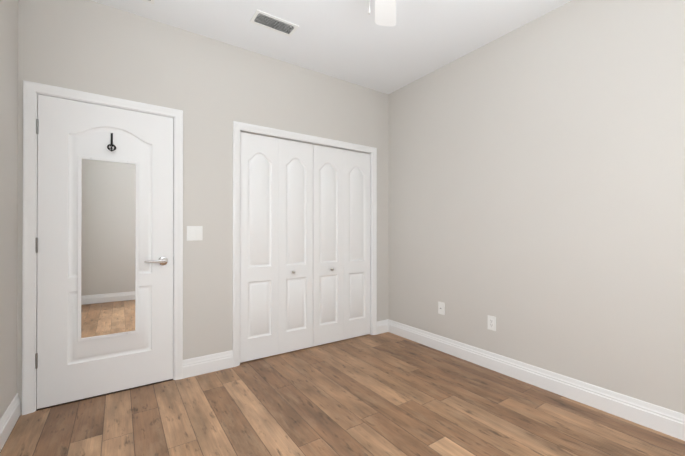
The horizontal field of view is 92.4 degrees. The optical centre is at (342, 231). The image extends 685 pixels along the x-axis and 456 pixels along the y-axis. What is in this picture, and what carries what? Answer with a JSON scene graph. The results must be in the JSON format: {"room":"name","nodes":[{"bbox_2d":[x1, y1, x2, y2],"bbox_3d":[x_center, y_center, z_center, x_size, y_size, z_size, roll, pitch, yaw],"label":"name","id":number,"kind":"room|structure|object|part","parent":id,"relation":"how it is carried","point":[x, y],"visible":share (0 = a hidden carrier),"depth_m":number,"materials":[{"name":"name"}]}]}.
{"room":"empty bedroom","nodes":[
{"label":"empty bedroom","id":0,"kind":"room"},
{"bbox_2d":[0,0,17,418],"bbox_3d":[-1.010,-0.228,0.450,0.120,2.740,4.040,0,0,-34],"label":"wall","id":1,"kind":"structure","parent":0,"point":[8,174],"depth_m":1.89,"materials":[{"name":"paint"}]},
{"bbox_2d":[0,393,20,451],"bbox_3d":[-0.954,1.072,0.483,0.016,0.140,3.800,0,0,-34],"label":"baseboard","id":2,"kind":"structure","parent":1,"relation":"attached to","point":[11,415],"depth_m":1.86,"materials":[{"name":"white wood"}]},
{"bbox_2d":[17,0,387,414],"bbox_3d":[-0.783,-0.218,2.976,3.100,2.740,0.120,0,0,-34],"label":"wall","id":3,"kind":"structure","parent":0,"point":[213,89],"depth_m":2.66,"materials":[{"name":"paint"}]},
{"bbox_2d":[35,94,172,408],"bbox_3d":[-1.631,0.129,2.313,0.787,2.020,0.097,0,0,-34],"label":"entry door","id":4,"kind":"structure","parent":3,"relation":"in","point":[70,368],"depth_m":2.26,"materials":[{"name":"white wood"}]},
{"bbox_3d":[-1.956,0.078,2.102,0.011,1.598,0.012,0,0,-34],"label":"entry door hinges","id":5,"kind":"part","parent":4,"relation":"part of","materials":[{"name":"silver metal"}]},
{"bbox_2d":[77,155,138,341],"bbox_3d":[-1.641,0.117,2.314,0.350,1.258,0.018,0,0,-34],"label":"mirror glass","id":6,"kind":"object","parent":4,"relation":"attached to","point":[108,256],"depth_m":2.31,"materials":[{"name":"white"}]},
{"bbox_3d":[-1.641,0.117,2.314,0.350,1.258,0.018,0,0,-34],"label":"entry door mirror frame","id":7,"kind":"part","parent":6,"relation":"part of","materials":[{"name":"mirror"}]},
{"bbox_2d":[107,133,115,151],"bbox_3d":[-1.618,-0.626,2.302,0.053,0.139,0.064,0,0,-34],"label":"hook","id":8,"kind":"object","parent":4,"relation":"attached to","point":[111,145],"visible":1,"depth_m":2.31,"materials":[{"name":"black metal"}]},
{"bbox_3d":[-1.390,0.225,2.455,0.160,0.066,0.062,0,0,-34],"label":"handle","id":9,"kind":"part","parent":4,"relation":"part of","materials":[{"name":"silver metal"}]},
{"bbox_2d":[187,226,202,240],"bbox_3d":[-1.181,0.015,2.626,0.116,0.116,0.009,0,0,-34],"label":"light switch","id":10,"kind":"object","parent":3,"relation":"attached to","point":[194,233],"visible":1,"depth_m":2.62,"materials":[{"name":"white plastic"}]},
{"bbox_2d":[183,350,232,378],"bbox_3d":[-1.091,1.081,2.679,0.388,0.140,0.016,0,0,-34],"label":"baseboard","id":11,"kind":"structure","parent":3,"relation":"attached to","point":[196,366],"depth_m":2.67,"materials":[{"name":"white wood"}]},
{"bbox_2d":[240,131,369,153],"bbox_3d":[-0.300,-0.869,3.280,1.456,0.009,0.022,0,0,-34],"label":"track","id":12,"kind":"object","parent":3,"relation":"attached to","point":[301,142],"visible":0.5,"depth_m":3.19,"materials":[{"name":"silver metal"}]},
{"bbox_2d":[240,132,278,362],"bbox_3d":[-0.751,0.139,2.969,0.361,2.005,0.030,0,0,-34],"label":"closet doors","id":13,"kind":"structure","parent":12,"relation":"hanging from","point":[259,246],"depth_m":2.95,"materials":[{"name":"white wood"}]},
{"bbox_2d":[279,139,312,353],"bbox_3d":[-0.451,0.140,3.173,0.361,2.005,0.030,0,0,-34],"label":"closet door leaf","id":14,"kind":"structure","parent":12,"relation":"hanging from","point":[296,240],"depth_m":3.16,"materials":[{"name":"white wood"}]},
{"bbox_2d":[313,145,342,345],"bbox_3d":[-0.149,0.141,3.379,0.361,2.005,0.030,0,0,-34],"label":"closet door leaf","id":15,"kind":"structure","parent":12,"relation":"hanging from","point":[327,240],"depth_m":3.36,"materials":[{"name":"white wood"}]},
{"bbox_2d":[343,150,369,339],"bbox_3d":[0.150,0.141,3.583,0.361,2.005,0.030,0,0,-34],"label":"closet door leaf","id":16,"kind":"structure","parent":12,"relation":"hanging from","point":[356,244],"depth_m":3.57,"materials":[{"name":"white wood"}]},
{"bbox_2d":[233,121,376,366],"bbox_3d":[-0.274,0.108,3.238,1.588,2.090,0.018,0,0,-34],"label":"trim","id":17,"kind":"structure","parent":3,"relation":"attached to","point":[237,126],"depth_m":2.84,"materials":[{"name":"white wood"}]},
{"bbox_2d":[92,0,571,93],"bbox_3d":[0.073,-1.643,1.725,3.340,0.100,4.920,0,0,-34],"label":"ceiling","id":18,"kind":"structure","parent":0,"point":[351,41],"depth_m":2.59,"materials":[{"name":"paint"}]},
{"bbox_2d":[142,0,154,3],"bbox_3d":[-1.417,-1.584,2.126,0.355,0.015,0.165,0,0,-34],"label":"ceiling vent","id":19,"kind":"object","parent":18,"relation":"in","point":[150,1],"visible":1,"depth_m":2.26,"materials":[{"name":"white"}]},
{"bbox_2d":[250,10,298,36],"bbox_3d":[-0.519,-1.583,2.514,0.335,0.014,0.160,0,0,-34],"label":"ceiling vent","id":20,"kind":"object","parent":18,"relation":"in","point":[272,23],"visible":1,"depth_m":2.50,"materials":[{"name":"white metal"}]},
{"bbox_2d":[368,0,395,26],"bbox_3d":[0.203,-1.303,1.510,1.131,0.581,1.113,0,0,-34],"label":"fan","id":21,"kind":"object","parent":18,"relation":"hanging from","point":[385,12],"visible":1,"depth_m":1.99,"materials":[{"name":"white"}]},
{"bbox_2d":[0,332,684,455],"bbox_3d":[0.073,1.197,1.715,3.340,0.100,4.920,0,0,-34],"label":"floor","id":22,"kind":"structure","parent":0,"point":[387,394],"depth_m":2.04,"materials":[{"name":"brown wood"}]},
{"bbox_2d":[36,379,172,410],"bbox_3d":[-1.667,1.148,2.370,0.786,0.002,0.118,0,0,-34],"label":"threshold","id":23,"kind":"object","parent":22,"relation":"on","point":[102,395],"visible":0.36,"depth_m":2.29,"materials":[{"name":"wood"}]},
{"bbox_2d":[388,0,684,413],"bbox_3d":[1.403,-0.220,2.627,0.120,2.740,4.920,0,0,-34],"label":"wall","id":24,"kind":"structure","parent":0,"point":[536,188],"depth_m":2.33,"materials":[{"name":"paint"}]},
{"bbox_2d":[438,302,444,314],"bbox_3d":[0.950,0.742,3.167,0.015,0.116,0.072,0,0,-34],"label":"outlet","id":25,"kind":"object","parent":24,"relation":"attached to","point":[441,307],"visible":1,"depth_m":3.17,"materials":[{"name":"white plastic"}]},
{"bbox_2d":[488,315,495,330],"bbox_3d":[1.245,0.766,2.741,0.008,0.116,0.072,0,0,-34],"label":"duplex electrical outlet","id":26,"kind":"object","parent":24,"relation":"attached to","point":[491,322],"visible":1,"depth_m":2.73,"materials":[{"name":"white plastic"}]},
{"bbox_2d":[384,319,684,440],"bbox_3d":[1.585,1.079,2.213,0.040,0.140,3.800,0,0,-34],"label":"baseboard","id":27,"kind":"structure","parent":24,"relation":"attached to","point":[657,418],"depth_m":2.30,"materials":[{"name":"white wood"}]}
]}

